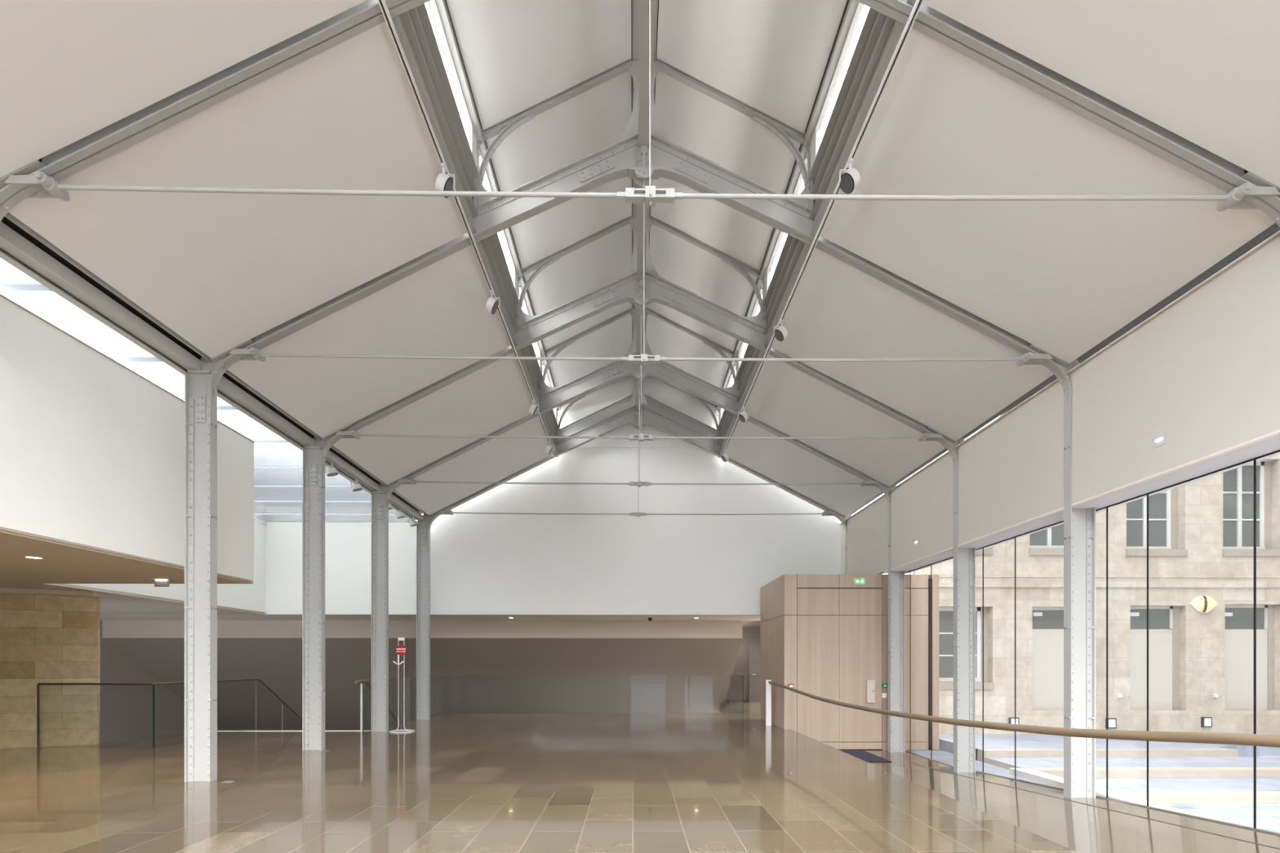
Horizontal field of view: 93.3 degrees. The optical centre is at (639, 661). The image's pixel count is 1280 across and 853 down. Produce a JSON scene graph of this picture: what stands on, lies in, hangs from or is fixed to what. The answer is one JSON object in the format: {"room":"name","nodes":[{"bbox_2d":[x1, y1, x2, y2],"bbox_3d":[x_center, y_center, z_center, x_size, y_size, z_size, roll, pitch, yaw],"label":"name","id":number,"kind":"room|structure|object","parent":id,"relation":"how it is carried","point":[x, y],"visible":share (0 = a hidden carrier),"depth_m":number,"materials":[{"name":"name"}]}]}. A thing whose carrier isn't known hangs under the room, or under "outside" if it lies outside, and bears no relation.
{"room":"museum","nodes":[
{"label":"museum","id":0,"kind":"room"},
{"bbox_2d":[0,593,100,748],"bbox_3d":[-13.024,0.125,9.647,6.929,2.750,0.347,0,0,-25],"label":"stone wall","id":1,"kind":"structure","parent":0,"point":[44,638],"depth_m":10.66,"materials":[{"name":"beige stone"}]},
{"bbox_2d":[0,587,104,597],"bbox_3d":[-13.002,-1.210,9.430,7.192,0.079,0.585,0,0,-27],"label":"ceiling","id":2,"kind":"structure","parent":0,"point":[2,590],"depth_m":10.51,"materials":[{"name":"beige"}]},
{"bbox_2d":[0,296,253,581],"bbox_3d":[-11.072,-2.415,2.261,9.910,2.230,14.780,0,0,-1],"label":"wall","id":3,"kind":"structure","parent":0,"point":[92,451],"depth_m":6.88,"materials":[{"name":"white paint"}]},
{"bbox_2d":[0,293,254,582],"bbox_3d":[-6.117,-2.400,2.319,0.020,2.269,14.780,0,0,-1],"label":"trim","id":4,"kind":"structure","parent":3,"relation":"attached to","point":[2,295],"depth_m":6.86,"materials":[{"name":"beige"}]},
{"bbox_2d":[100,620,221,742],"bbox_3d":[-16.215,1.000,9.812,0.200,9.000,30.000,0,0,-1],"label":"wall","id":5,"kind":"structure","parent":0,"point":[126,710],"depth_m":19.29,"materials":[{"name":"beige"}]},
{"bbox_2d":[66,517,265,612],"bbox_3d":[-9.795,-2.700,12.827,0.120,2.800,6.331,0,0,-3],"label":"wall","id":6,"kind":"structure","parent":0,"point":[250,597],"depth_m":14.82,"materials":[{"name":"white paint"}]},
{"bbox_2d":[0,257,416,525],"bbox_3d":[-7.789,-3.656,5.460,4.050,0.112,21.100,0,0,-1],"label":"window","id":7,"kind":"structure","parent":6,"relation":"in","point":[277,463],"depth_m":9.44,"materials":[{"name":"clear glass"}]},
{"bbox_2d":[0,0,366,177],"bbox_3d":[-3.687,-4.582,3.585,3.190,1.625,2.515,0,0,-1],"label":"ceiling","id":8,"kind":"structure","parent":0,"point":[70,70],"depth_m":4.54,"materials":[{"name":"white paint"}]},
{"bbox_2d":[8,21,466,358],"bbox_3d":[-3.718,-4.582,6.270,3.190,1.625,2.515,0,0,-1],"label":"ceiling","id":9,"kind":"structure","parent":0,"point":[220,271],"depth_m":5.93,"materials":[{"name":"white"}]},
{"bbox_2d":[227,244,510,438],"bbox_3d":[-3.750,-4.582,8.954,3.190,1.625,2.515,0,0,-1],"label":"ceiling","id":10,"kind":"structure","parent":0,"point":[438,309],"depth_m":8.72,"materials":[{"name":"white"}]},
{"bbox_2d":[0,526,760,628],"bbox_3d":[-4.853,-1.325,8.794,22.500,0.150,27.700,0,0,-1],"label":"ceiling","id":11,"kind":"structure","parent":0,"point":[60,562],"depth_m":9.43,"materials":[{"name":"beige paint"}]},
{"bbox_2d":[147,577,176,586],"bbox_3d":[-7.214,-1.190,9.117,0.300,0.120,0.160,0,0,-1],"label":"emergency light","id":12,"kind":"object","parent":11,"relation":"attached to","point":[158,582],"visible":1,"depth_m":9.11,"materials":[{"name":"beige"}]},
{"bbox_2d":[393,645,405,665],"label":"direction sign","id":13,"kind":"object","parent":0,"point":[400,650],"depth_m":12.93,"materials":[{"name":"red paint"}]},
{"bbox_2d":[102,620,742,638],"bbox_3d":[-6.545,-0.983,18.425,19.340,0.535,0.200,0,0,-1],"label":"wall","id":14,"kind":"structure","parent":0,"point":[110,628],"depth_m":18.34,"materials":[{"name":"beige"}]},
{"bbox_2d":[102,638,742,730],"bbox_3d":[-6.587,2.393,21.625,19.330,6.214,6.600,0,0,-1],"label":"wall","id":15,"kind":"structure","parent":0,"point":[468,675],"depth_m":20.15,"materials":[{"name":"beige"}]},
{"bbox_2d":[332,352,532,484],"bbox_3d":[-3.781,-4.582,11.639,3.190,1.625,2.515,0,0,-1],"label":"ceiling","id":16,"kind":"structure","parent":0,"point":[495,396],"depth_m":11.48,"materials":[{"name":"white"}]},
{"bbox_2d":[394,416,553,515],"bbox_3d":[-3.812,-4.582,14.324,3.190,1.625,2.515,0,0,-1],"label":"ceiling","id":17,"kind":"structure","parent":0,"point":[495,460],"depth_m":14.24,"materials":[{"name":"white"}]},
{"bbox_2d":[446,0,631,129],"bbox_3d":[-1.024,-7.155,6.301,1.860,0.970,2.585,0,0,-1],"label":"ceiling","id":18,"kind":"structure","parent":0,"point":[517,55],"depth_m":6.98,"materials":[{"name":"white"}]},
{"bbox_2d":[265,375,841,615],"bbox_3d":[-2.273,-4.725,16.119,15.330,6.950,0.150,0,0,-1],"label":"wall","id":19,"kind":"structure","parent":0,"point":[481,563],"depth_m":16.08,"materials":[{"name":"white paint"}]},
{"bbox_2d":[486,71,631,269],"bbox_3d":[-1.055,-7.155,8.986,1.860,0.970,2.585,0,0,-1],"label":"ceiling","id":20,"kind":"structure","parent":0,"point":[594,119],"depth_m":8.44,"materials":[{"name":"white"}]},
{"bbox_2d":[524,223,631,350],"bbox_3d":[-1.086,-7.155,11.671,1.860,0.970,2.585,0,0,-1],"label":"ceiling","id":21,"kind":"structure","parent":0,"point":[603,260],"depth_m":11.18,"materials":[{"name":"white"}]},
{"bbox_2d":[546,314,631,386],"bbox_3d":[-1.117,-7.155,14.355,1.860,0.970,2.585,0,0,-1],"label":"ceiling","id":22,"kind":"structure","parent":0,"point":[614,340],"depth_m":13.92,"materials":[{"name":"white"}]},
{"bbox_2d":[0,702,1279,852],"bbox_3d":[-4.852,1.900,8.744,22.500,0.800,27.600,0,0,-1],"label":"floor","id":23,"kind":"structure","parent":0,"point":[729,781],"depth_m":6.70,"materials":[{"name":"stone"}]},
{"bbox_2d":[36,678,302,748],"bbox_3d":[-9.472,1.670,13.161,2.012,2.600,5.377,0,0,-1],"label":"glass balustrade","id":24,"kind":"object","parent":23,"relation":"on","point":[249,679],"visible":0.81,"depth_m":10.49,"materials":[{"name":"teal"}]},
{"bbox_2d":[184,369,217,782],"bbox_3d":[-5.510,-1.070,7.591,0.330,5.140,0.130,0,0,-1],"label":"steel column","id":25,"kind":"structure","parent":23,"relation":"on","point":[201,410],"depth_m":7.57,"materials":[{"name":"grey metal"}]},
{"bbox_2d":[217,730,370,731],"bbox_3d":[-7.518,1.498,13.048,3.370,0.004,0.170,0,0,-1],"label":"trim","id":26,"kind":"structure","parent":23,"relation":"on","point":[217,731],"depth_m":13.04,"materials":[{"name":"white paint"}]},
{"bbox_2d":[302,446,324,750],"bbox_3d":[-5.541,-1.070,10.276,0.330,5.140,0.130,0,0,-1],"label":"steel column","id":27,"kind":"structure","parent":23,"relation":"on","point":[313,475],"depth_m":10.26,"materials":[{"name":"metal"}]},
{"bbox_2d":[354,680,400,732],"bbox_3d":[-5.963,1.040,13.950,0.072,1.302,2.599,0,0,-1],"label":"stair handrail","id":28,"kind":"object","parent":23,"relation":"on","point":[360,682],"visible":0.65,"depth_m":12.91,"materials":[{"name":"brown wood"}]},
{"bbox_2d":[371,491,388,732],"bbox_3d":[-5.572,-1.070,12.961,0.330,5.140,0.130,0,0,-1],"label":"steel column","id":29,"kind":"structure","parent":23,"relation":"on","point":[380,513],"depth_m":12.96,"materials":[{"name":"metal"}]},
{"bbox_2d":[0,212,428,522],"bbox_3d":[-5.601,-3.870,9.035,0.410,0.460,13.600,0,0,-1],"label":"beam","id":30,"kind":"structure","parent":29,"relation":"on","point":[15,250],"depth_m":6.75,"materials":[{"name":"silver metal"}]},
{"bbox_2d":[0,216,423,514],"bbox_3d":[-5.578,-3.985,9.036,0.425,0.230,13.600,0,0,-1],"label":"trim","id":31,"kind":"structure","parent":30,"relation":"attached to","point":[7,222],"depth_m":6.82,"materials":[{"name":"grey"}]},
{"bbox_2d":[324,461,338,476],"bbox_3d":[-5.683,-3.557,11.140,0.224,0.276,0.198,0,0,-1],"label":"spotlight","id":32,"kind":"object","parent":30,"relation":"hanging from","point":[331,472],"visible":0.98,"depth_m":11.09,"materials":[{"name":"white paint"}]},
{"bbox_2d":[350,479,362,491],"bbox_3d":[-5.695,-3.557,12.140,0.224,0.276,0.198,0,0,-1],"label":"spotlight","id":33,"kind":"object","parent":30,"relation":"hanging from","point":[355,487],"visible":1,"depth_m":12.09,"materials":[{"name":"white paint"}]},
{"bbox_2d":[0,0,1279,226],"bbox_3d":[0.082,-4.987,4.967,11.400,3.374,0.168,0,0,-1],"label":"rafter","id":34,"kind":"object","parent":30,"relation":"on","point":[21,184],"visible":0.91,"depth_m":4.96,"materials":[{"name":"paint"}]},
{"bbox_2d":[377,0,554,453],"bbox_3d":[-2.118,-5.290,8.826,0.040,0.050,12.900,0,0,-1],"label":"track","id":35,"kind":"object","parent":34,"relation":"attached to","point":[383,6],"visible":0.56,"depth_m":6.21,"materials":[{"name":"metal"}]},
{"bbox_2d":[435,162,454,198],"bbox_3d":[-2.076,-5.121,6.442,0.201,0.308,0.198,0,0,-1],"label":"spotlight","id":36,"kind":"object","parent":35,"relation":"hanging from","point":[444,182],"visible":0.84,"depth_m":6.39,"materials":[{"name":"white paint"}]},
{"bbox_2d":[485,289,499,314],"bbox_3d":[-2.101,-5.121,8.622,0.201,0.308,0.198,0,0,-1],"label":"spotlight","id":37,"kind":"object","parent":35,"relation":"hanging from","point":[491,305],"visible":1,"depth_m":8.57,"materials":[{"name":"white paint"}]},
{"bbox_2d":[528,399,538,415],"bbox_3d":[-2.143,-5.121,12.182,0.201,0.308,0.198,0,0,-1],"label":"spotlight","id":38,"kind":"object","parent":35,"relation":"hanging from","point":[533,408],"visible":1,"depth_m":12.12,"materials":[{"name":"white paint"}]},
{"bbox_2d":[391,3,558,457],"bbox_3d":[-2.101,-5.747,9.101,0.130,0.714,13.650,0,0,-1],"label":"beam","id":39,"kind":"structure","parent":34,"relation":"on","point":[413,27],"depth_m":6.73,"materials":[{"name":"metal"}]},
{"bbox_2d":[428,0,476,166],"bbox_3d":[-2.078,-6.332,6.289,0.090,0.455,2.565,0,0,-1],"label":"window","id":40,"kind":"structure","parent":39,"relation":"on","point":[471,135],"depth_m":6.77,"materials":[{"name":"glass"}]},
{"bbox_2d":[478,147,517,295],"bbox_3d":[-2.110,-6.332,8.973,0.090,0.455,2.565,0,0,-1],"label":"window","id":41,"kind":"structure","parent":39,"relation":"on","point":[513,273],"depth_m":9.49,"materials":[{"name":"glass"}]},
{"bbox_2d":[518,281,541,370],"bbox_3d":[-2.141,-6.332,11.658,0.090,0.455,2.565,0,0,-1],"label":"window","id":42,"kind":"structure","parent":39,"relation":"on","point":[539,354],"depth_m":11.29,"materials":[{"name":"glass"}]},
{"bbox_2d":[542,360,557,422],"bbox_3d":[-2.172,-6.332,14.343,0.090,0.455,2.565,0,0,-1],"label":"window","id":43,"kind":"structure","parent":39,"relation":"on","point":[555,410],"depth_m":14.12,"materials":[{"name":"glass"}]},
{"bbox_2d":[560,394,716,435],"bbox_3d":[-0.045,-6.353,15.876,4.400,1.445,0.130,0,0,-1],"label":"beam","id":44,"kind":"structure","parent":39,"relation":"attached to","point":[597,416],"depth_m":15.85,"materials":[{"name":"metal"}]},
{"bbox_2d":[34,0,1252,211],"bbox_3d":[0.082,-4.928,4.971,9.829,2.345,0.250,0,0,-1],"label":"rod","id":45,"kind":"object","parent":34,"relation":"attached to","point":[650,195],"visible":1,"depth_m":4.95,"materials":[{"name":"paint"}]},
{"bbox_2d":[635,0,654,411],"bbox_3d":[0.035,-6.586,9.001,0.140,0.172,13.400,0,0,-1],"label":"ridge beam","id":46,"kind":"structure","parent":34,"relation":"attached to","point":[643,109],"depth_m":7.18,"materials":[{"name":"metal"}]},
{"bbox_2d":[362,677,433,733],"bbox_3d":[-5.842,0.950,15.056,0.020,1.100,4.755,0,0,-1],"label":"glass balustrade","id":47,"kind":"object","parent":23,"relation":"on","point":[402,677],"visible":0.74,"depth_m":12.69,"materials":[{"name":"teal"}]},
{"bbox_2d":[416,520,430,719],"bbox_3d":[-5.604,-1.070,15.646,0.330,5.140,0.130,0,0,-1],"label":"steel column","id":48,"kind":"structure","parent":23,"relation":"on","point":[423,538],"depth_m":15.62,"materials":[{"name":"metal"}]},
{"bbox_2d":[420,405,851,535],"bbox_3d":[-0.043,-4.987,15.707,11.400,3.374,0.168,0,0,-1],"label":"roof truss","id":49,"kind":"object","parent":48,"relation":"on","point":[628,416],"visible":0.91,"depth_m":15.70,"materials":[{"name":"metal"}]},
{"bbox_2d":[448,430,826,517],"bbox_3d":[-0.043,-4.928,15.711,9.829,2.345,0.250,0,0,-1],"label":"rod","id":50,"kind":"object","parent":49,"relation":"attached to","point":[638,514],"visible":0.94,"depth_m":15.70,"materials":[{"name":"paint"}]},
{"bbox_2d":[555,377,720,443],"bbox_3d":[-0.043,-6.655,15.711,4.280,1.950,0.100,0,0,-1],"label":"arch","id":51,"kind":"object","parent":49,"relation":"on","point":[633,402],"visible":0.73,"depth_m":15.70,"materials":[{"name":"paint"}]},
{"bbox_2d":[840,750,892,762],"bbox_3d":[4.139,1.952,12.519,1.530,0.013,1.500,0,0,-1],"label":"door mat","id":52,"kind":"object","parent":23,"relation":"on","point":[863,755],"visible":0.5,"depth_m":12.43,"materials":[{"name":"carpet"}]},
{"bbox_2d":[887,508,905,752],"bbox_3d":[5.549,-0.840,13.091,0.330,5.600,0.130,0,0,-1],"label":"steel column","id":53,"kind":"structure","parent":23,"relation":"on","point":[896,580],"depth_m":13.08,"materials":[{"name":"metal"}]},
{"bbox_2d":[376,352,896,509],"bbox_3d":[-0.012,-4.987,13.022,11.400,3.374,0.168,0,0,-1],"label":"roof truss","id":54,"kind":"object","parent":53,"relation":"on","point":[605,375],"visible":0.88,"depth_m":13.01,"materials":[{"name":"metal"}]},
{"bbox_2d":[409,378,867,487],"bbox_3d":[-0.012,-4.928,13.026,9.829,2.345,0.250,0,0,-1],"label":"rod","id":55,"kind":"object","parent":54,"relation":"attached to","point":[639,483],"visible":0.97,"depth_m":13.00,"materials":[{"name":"paint"}]},
{"bbox_2d":[539,306,738,396],"bbox_3d":[-0.012,-6.655,13.026,4.280,1.950,0.100,0,0,-1],"label":"arch","id":56,"kind":"object","parent":54,"relation":"on","point":[558,348],"visible":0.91,"depth_m":13.02,"materials":[{"name":"paint"}]},
{"bbox_2d":[953,468,975,773],"bbox_3d":[5.580,-0.867,10.406,0.330,5.546,0.130,0,0,-1],"label":"steel column","id":57,"kind":"structure","parent":23,"relation":"on","point":[964,558],"depth_m":10.40,"materials":[{"name":"metal"}]},
{"bbox_2d":[308,271,964,471],"bbox_3d":[0.020,-4.987,10.337,11.400,3.374,0.168,0,0,-1],"label":"roof truss","id":58,"kind":"object","parent":57,"relation":"on","point":[626,289],"visible":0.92,"depth_m":10.32,"materials":[{"name":"metal"}]},
{"bbox_2d":[350,305,928,442],"bbox_3d":[0.019,-4.928,10.341,9.829,2.345,0.250,0,0,-1],"label":"rod","id":59,"kind":"object","parent":58,"relation":"attached to","point":[355,434],"visible":1,"depth_m":10.32,"materials":[{"name":"paint"}]},
{"bbox_2d":[515,215,766,329],"bbox_3d":[0.019,-6.655,10.341,4.280,1.950,0.100,0,0,-1],"label":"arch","id":60,"kind":"object","parent":58,"relation":"on","point":[540,265],"visible":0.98,"depth_m":10.33,"materials":[{"name":"paint"}]},
{"bbox_2d":[715,0,857,413],"bbox_3d":[2.114,-6.630,9.150,0.100,0.140,13.650,0,0,-1],"label":"beam","id":61,"kind":"structure","parent":60,"relation":"attached to","point":[852,4],"depth_m":7.37,"materials":[{"name":"paint"}]},
{"bbox_2d":[765,680,1279,747],"bbox_3d":[3.074,0.919,7.385,0.160,1.162,13.697,0,0,-1],"label":"handrail","id":62,"kind":"object","parent":23,"relation":"on","point":[1237,739],"visible":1,"depth_m":4.26,"materials":[{"name":"brown wood"}]},
{"bbox_2d":[1063,401,1095,798],"bbox_3d":[5.612,-0.952,7.721,0.330,5.377,0.130,0,0,-1],"label":"steel column","id":63,"kind":"structure","parent":23,"relation":"on","point":[1079,524],"depth_m":7.71,"materials":[{"name":"metal"}]},
{"bbox_2d":[194,133,1079,405],"bbox_3d":[0.051,-4.987,7.652,11.400,3.374,0.168,0,0,-1],"label":"roof truss","id":64,"kind":"object","parent":63,"relation":"on","point":[624,158],"visible":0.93,"depth_m":7.64,"materials":[{"name":"metal"}]},
{"bbox_2d":[248,178,1033,365],"bbox_3d":[0.051,-4.928,7.656,9.829,2.345,0.250,0,0,-1],"label":"rod","id":65,"kind":"object","parent":64,"relation":"attached to","point":[643,358],"visible":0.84,"depth_m":7.63,"materials":[{"name":"paint"}]},
{"bbox_2d":[473,57,813,213],"bbox_3d":[0.051,-6.655,7.656,4.280,1.950,0.100,0,0,-1],"label":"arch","id":66,"kind":"object","parent":64,"relation":"on","point":[503,129],"visible":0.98,"depth_m":7.65,"materials":[{"name":"paint"}]},
{"bbox_2d":[435,0,561,413],"bbox_3d":[-2.046,-6.630,9.102,0.100,0.140,13.650,0,0,-1],"label":"beam","id":67,"kind":"structure","parent":66,"relation":"attached to","point":[441,5],"depth_m":7.33,"materials":[{"name":"metal"}]},
{"bbox_2d":[631,0,657,335],"bbox_3d":[0.033,-7.715,9.151,0.300,0.170,13.700,0,0,-1],"label":"ridge","id":68,"kind":"object","parent":66,"relation":"on","point":[635,3],"visible":0.02,"depth_m":7.43,"materials":[{"name":"paint"}]},
{"bbox_2d":[717,0,915,457],"bbox_3d":[2.168,-5.747,9.151,0.130,0.714,13.650,0,0,-1],"label":"beam","id":69,"kind":"structure","parent":64,"relation":"on","point":[879,37],"depth_m":6.80,"materials":[{"name":"metal"}]},
{"bbox_2d":[719,360,736,422],"bbox_3d":[2.118,-6.332,14.393,0.090,0.455,2.565,0,0,-1],"label":"window","id":70,"kind":"structure","parent":69,"relation":"on","point":[721,410],"depth_m":14.21,"materials":[{"name":"glass"}]},
{"bbox_2d":[737,283,763,373],"bbox_3d":[2.149,-6.332,11.708,0.090,0.455,2.565,0,0,-1],"label":"window","id":71,"kind":"structure","parent":69,"relation":"on","point":[740,354],"depth_m":11.42,"materials":[{"name":"glass"}]},
{"bbox_2d":[764,150,808,298],"bbox_3d":[2.180,-6.332,9.024,0.090,0.455,2.565,0,0,-1],"label":"window","id":72,"kind":"structure","parent":69,"relation":"on","point":[767,276],"depth_m":9.55,"materials":[{"name":"glass"}]},
{"bbox_2d":[722,0,924,453],"bbox_3d":[2.192,-5.290,8.876,0.040,0.050,12.900,0,0,-1],"label":"track","id":73,"kind":"object","parent":69,"relation":"attached to","point":[917,4],"visible":0.81,"depth_m":6.23,"materials":[{"name":"metal"}]},
{"bbox_2d":[737,406,748,422],"bbox_3d":[2.140,-5.122,12.522,0.211,0.305,0.199,0,0,-1],"label":"spotlight","id":74,"kind":"object","parent":73,"relation":"hanging from","point":[743,416],"visible":1,"depth_m":12.48,"materials":[{"name":"white paint"}]},
{"bbox_2d":[773,319,787,341],"bbox_3d":[2.177,-5.122,9.342,0.211,0.305,0.199,0,0,-1],"label":"spotlight","id":75,"kind":"object","parent":73,"relation":"hanging from","point":[780,333],"visible":1,"depth_m":9.30,"materials":[{"name":"white paint"}]},
{"bbox_2d":[839,158,860,193],"bbox_3d":[2.212,-5.122,6.372,0.211,0.305,0.199,0,0,-1],"label":"spotlight","id":76,"kind":"object","parent":73,"relation":"hanging from","point":[850,180],"visible":1,"depth_m":6.34,"materials":[{"name":"white paint"}]},
{"bbox_2d":[810,1,864,169],"bbox_3d":[2.211,-6.332,6.339,0.090,0.455,2.565,0,0,-1],"label":"window","id":77,"kind":"structure","parent":69,"relation":"on","point":[815,140],"depth_m":6.82,"materials":[{"name":"glass"}]},
{"bbox_2d":[905,449,1279,835],"bbox_3d":[6.038,-0.370,7.751,0.345,4.660,11.360,0,0,-1],"label":"window","id":78,"kind":"structure","parent":23,"relation":"on","point":[1255,460],"depth_m":7.54,"materials":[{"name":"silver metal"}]},
{"bbox_2d":[911,762,1279,849],"bbox_3d":[5.331,1.734,7.013,0.025,0.473,9.500,0,0,-1],"label":"trim","id":79,"kind":"structure","parent":23,"relation":"on","point":[912,762],"depth_m":6.58,"materials":[{"name":"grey metal"}]},
{"bbox_2d":[427,0,864,387],"bbox_3d":[0.033,-7.375,9.226,4.500,1.190,13.850,0,0,-1],"label":"ceiling","id":80,"kind":"structure","parent":0,"point":[847,1],"depth_m":7.57,"materials":[{"name":"grey"}]},
{"bbox_2d":[645,314,732,387],"bbox_3d":[1.062,-7.155,14.381,1.860,0.970,2.585,0,0,-1],"label":"ceiling","id":81,"kind":"structure","parent":0,"point":[664,340],"depth_m":13.92,"materials":[{"name":"white"}]},
{"bbox_2d":[646,224,757,351],"bbox_3d":[1.094,-7.155,11.696,1.860,0.970,2.585,0,0,-1],"label":"ceiling","id":82,"kind":"structure","parent":0,"point":[678,261],"depth_m":11.19,"materials":[{"name":"white"}]},
{"bbox_2d":[650,71,800,271],"bbox_3d":[1.125,-7.155,9.011,1.860,0.970,2.585,0,0,-1],"label":"ceiling","id":83,"kind":"structure","parent":0,"point":[690,118],"depth_m":8.45,"materials":[{"name":"white"}]},
{"bbox_2d":[725,628,759,700],"bbox_3d":[4.651,0.325,22.756,3.169,3.150,0.200,0,0,-1],"label":"wall","id":84,"kind":"structure","parent":0,"point":[748,635],"depth_m":22.65,"materials":[{"name":"brown"}]},
{"bbox_2d":[749,643,759,702],"bbox_3d":[4.537,0.400,22.594,0.900,2.200,0.119,0,0,-1],"label":"door","id":85,"kind":"structure","parent":84,"relation":"in","point":[754,648],"depth_m":22.59,"materials":[{"name":"brown"}]},
{"bbox_2d":[657,0,847,133],"bbox_3d":[1.156,-7.155,6.326,1.860,0.970,2.585,0,0,-1],"label":"ceiling","id":86,"kind":"structure","parent":0,"point":[771,56],"depth_m":6.99,"materials":[{"name":"white"}]},
{"bbox_2d":[725,419,881,516],"bbox_3d":[3.757,-4.582,14.412,3.190,1.625,2.515,0,0,-1],"label":"ceiling","id":87,"kind":"structure","parent":0,"point":[780,460],"depth_m":14.33,"materials":[{"name":"white"}]},
{"bbox_2d":[744,354,946,486],"bbox_3d":[3.789,-4.582,11.727,3.190,1.625,2.515,0,0,-1],"label":"ceiling","id":88,"kind":"structure","parent":0,"point":[784,397],"depth_m":11.59,"materials":[{"name":"white"}]},
{"bbox_2d":[771,247,1053,440],"bbox_3d":[3.820,-4.582,9.043,3.190,1.625,2.515,0,0,-1],"label":"ceiling","id":89,"kind":"structure","parent":0,"point":[836,309],"depth_m":8.82,"materials":[{"name":"white"}]},
{"bbox_2d":[906,749,1039,783],"bbox_3d":[6.290,2.035,12.074,0.840,0.130,4.800,0,0,-1],"label":"floor","id":90,"kind":"structure","parent":0,"point":[939,755],"depth_m":11.77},
{"bbox_2d":[760,573,938,750],"bbox_3d":[4.905,0.010,14.626,3.450,3.900,2.565,0,0,-1],"label":"booth","id":91,"kind":"object","parent":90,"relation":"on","point":[829,632],"visible":0.75,"depth_m":13.40,"materials":[{"name":"brown wood"}]},
{"bbox_2d":[866,680,875,702],"bbox_3d":[5.093,0.651,13.353,0.172,0.500,0.092,0,0,-1],"label":"box","id":92,"kind":"object","parent":91,"relation":"attached to","point":[870,684],"visible":1,"depth_m":13.31,"materials":[{"name":"beige metal"}]},
{"bbox_2d":[820,27,1275,363],"bbox_3d":[3.851,-4.582,6.358,3.190,1.625,2.515,0,0,-1],"label":"ceiling","id":93,"kind":"structure","parent":0,"point":[1062,277],"depth_m":6.01,"materials":[{"name":"white"}]},
{"bbox_2d":[840,235,1279,573],"bbox_3d":[5.525,-2.835,9.265,0.135,1.670,13.800,0,0,-1],"label":"wall","id":94,"kind":"structure","parent":0,"point":[1204,372],"depth_m":6.92,"materials":[{"name":"beige paint"}]},
{"bbox_2d":[840,230,1279,524],"bbox_3d":[5.507,-3.680,9.265,0.170,0.019,13.800,0,0,-1],"label":"trim","id":95,"kind":"structure","parent":94,"relation":"attached to","point":[1275,235],"depth_m":6.84,"materials":[{"name":"beige"}]},
{"bbox_2d":[850,222,1279,515],"bbox_3d":[5.527,-4.000,9.265,0.230,0.280,13.800,0,0,-1],"label":"trim","id":96,"kind":"structure","parent":94,"relation":"attached to","point":[1274,227],"depth_m":6.90,"materials":[{"name":"grey"}]},
{"bbox_2d":[883,429,1279,573],"bbox_3d":[5.676,-1.977,7.887,0.405,0.044,11.040,0,0,-1],"label":"trim","id":97,"kind":"structure","parent":94,"relation":"attached to","point":[1270,445],"depth_m":6.82,"materials":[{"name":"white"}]},
{"bbox_2d":[1151,431,1166,448],"bbox_3d":[5.485,-2.340,6.384,0.012,0.120,0.170,0,0,-1],"label":"emergency light","id":98,"kind":"object","parent":94,"relation":"attached to","point":[1161,439],"visible":1,"depth_m":6.38,"materials":[{"name":"white plastic"}]},
{"bbox_2d":[922,0,1279,187],"bbox_3d":[3.882,-4.582,3.673,3.190,1.625,2.515,0,0,-1],"label":"ceiling","id":99,"kind":"structure","parent":0,"point":[1206,73],"depth_m":4.61,"materials":[{"name":"white paint"}]},
{"bbox_2d":[938,733,1279,760],"bbox_3d":[13.269,1.917,13.480,13.150,0.367,2.750,0,0,-1],"label":"street","id":100,"kind":"structure","parent":0,"point":[945,741],"depth_m":12.97,"materials":[{"name":"concrete"}]},
{"bbox_2d":[913,454,1279,733],"bbox_3d":[13.379,-4.200,14.722,13.300,12.600,0.470,0,0,-1],"label":"stone building","id":101,"kind":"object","parent":100,"relation":"on","point":[1201,532],"visible":0.46,"depth_m":14.56,"materials":[{"name":"stone"}]},
{"bbox_2d":[1105,718,1116,728],"bbox_3d":[11.283,1.477,14.471,0.220,0.240,0.063,0,0,-1],"label":"spotlight","id":102,"kind":"object","parent":101,"relation":"attached to","point":[1112,722],"visible":0.89,"depth_m":14.44,"materials":[{"name":"grey glass"}]},
{"bbox_2d":[1189,595,1217,613],"bbox_3d":[13.555,-1.386,14.468,0.660,0.430,0.182,0,0,-1],"label":"wall lamp","id":103,"kind":"object","parent":101,"relation":"attached to","point":[1202,603],"visible":1,"depth_m":14.46,"materials":[{"name":"glass"}]},
{"bbox_2d":[1200,716,1212,727],"bbox_3d":[13.597,1.450,14.498,0.220,0.240,0.063,0,0,-1],"label":"spotlight","id":104,"kind":"object","parent":101,"relation":"attached to","point":[1206,722],"visible":1,"depth_m":14.47,"materials":[{"name":"grey glass"}]},
{"bbox_2d":[1162,803,1279,832],"bbox_3d":[13.114,2.310,3.153,14.100,0.380,18.000,0,0,-1],"label":"floor","id":105,"kind":"structure","parent":0,"point":[1268,815],"depth_m":8.49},
{"bbox_2d":[975,747,1279,804],"bbox_3d":[13.300,1.927,10.771,13.150,0.385,3.370,0,0,-1],"label":"pavement","id":106,"kind":"structure","parent":105,"relation":"on","point":[1215,775],"depth_m":10.42,"materials":[{"name":"stone"}]},
{"bbox_3d":[13.149,-10.510,4.453,14.000,0.020,20.600,0,0,-1],"label":"window","id":107,"kind":"structure","parent":0,"visible":0},
{"bbox_2d":[896,227,1279,485],"bbox_3d":[6.139,-7.200,4.372,0.020,6.600,20.600,0,0,-1],"label":"window","id":108,"kind":"structure","parent":107,"relation":"attached to","point":[1277,229],"depth_m":7.39,"materials":[{"name":"clear glass"}]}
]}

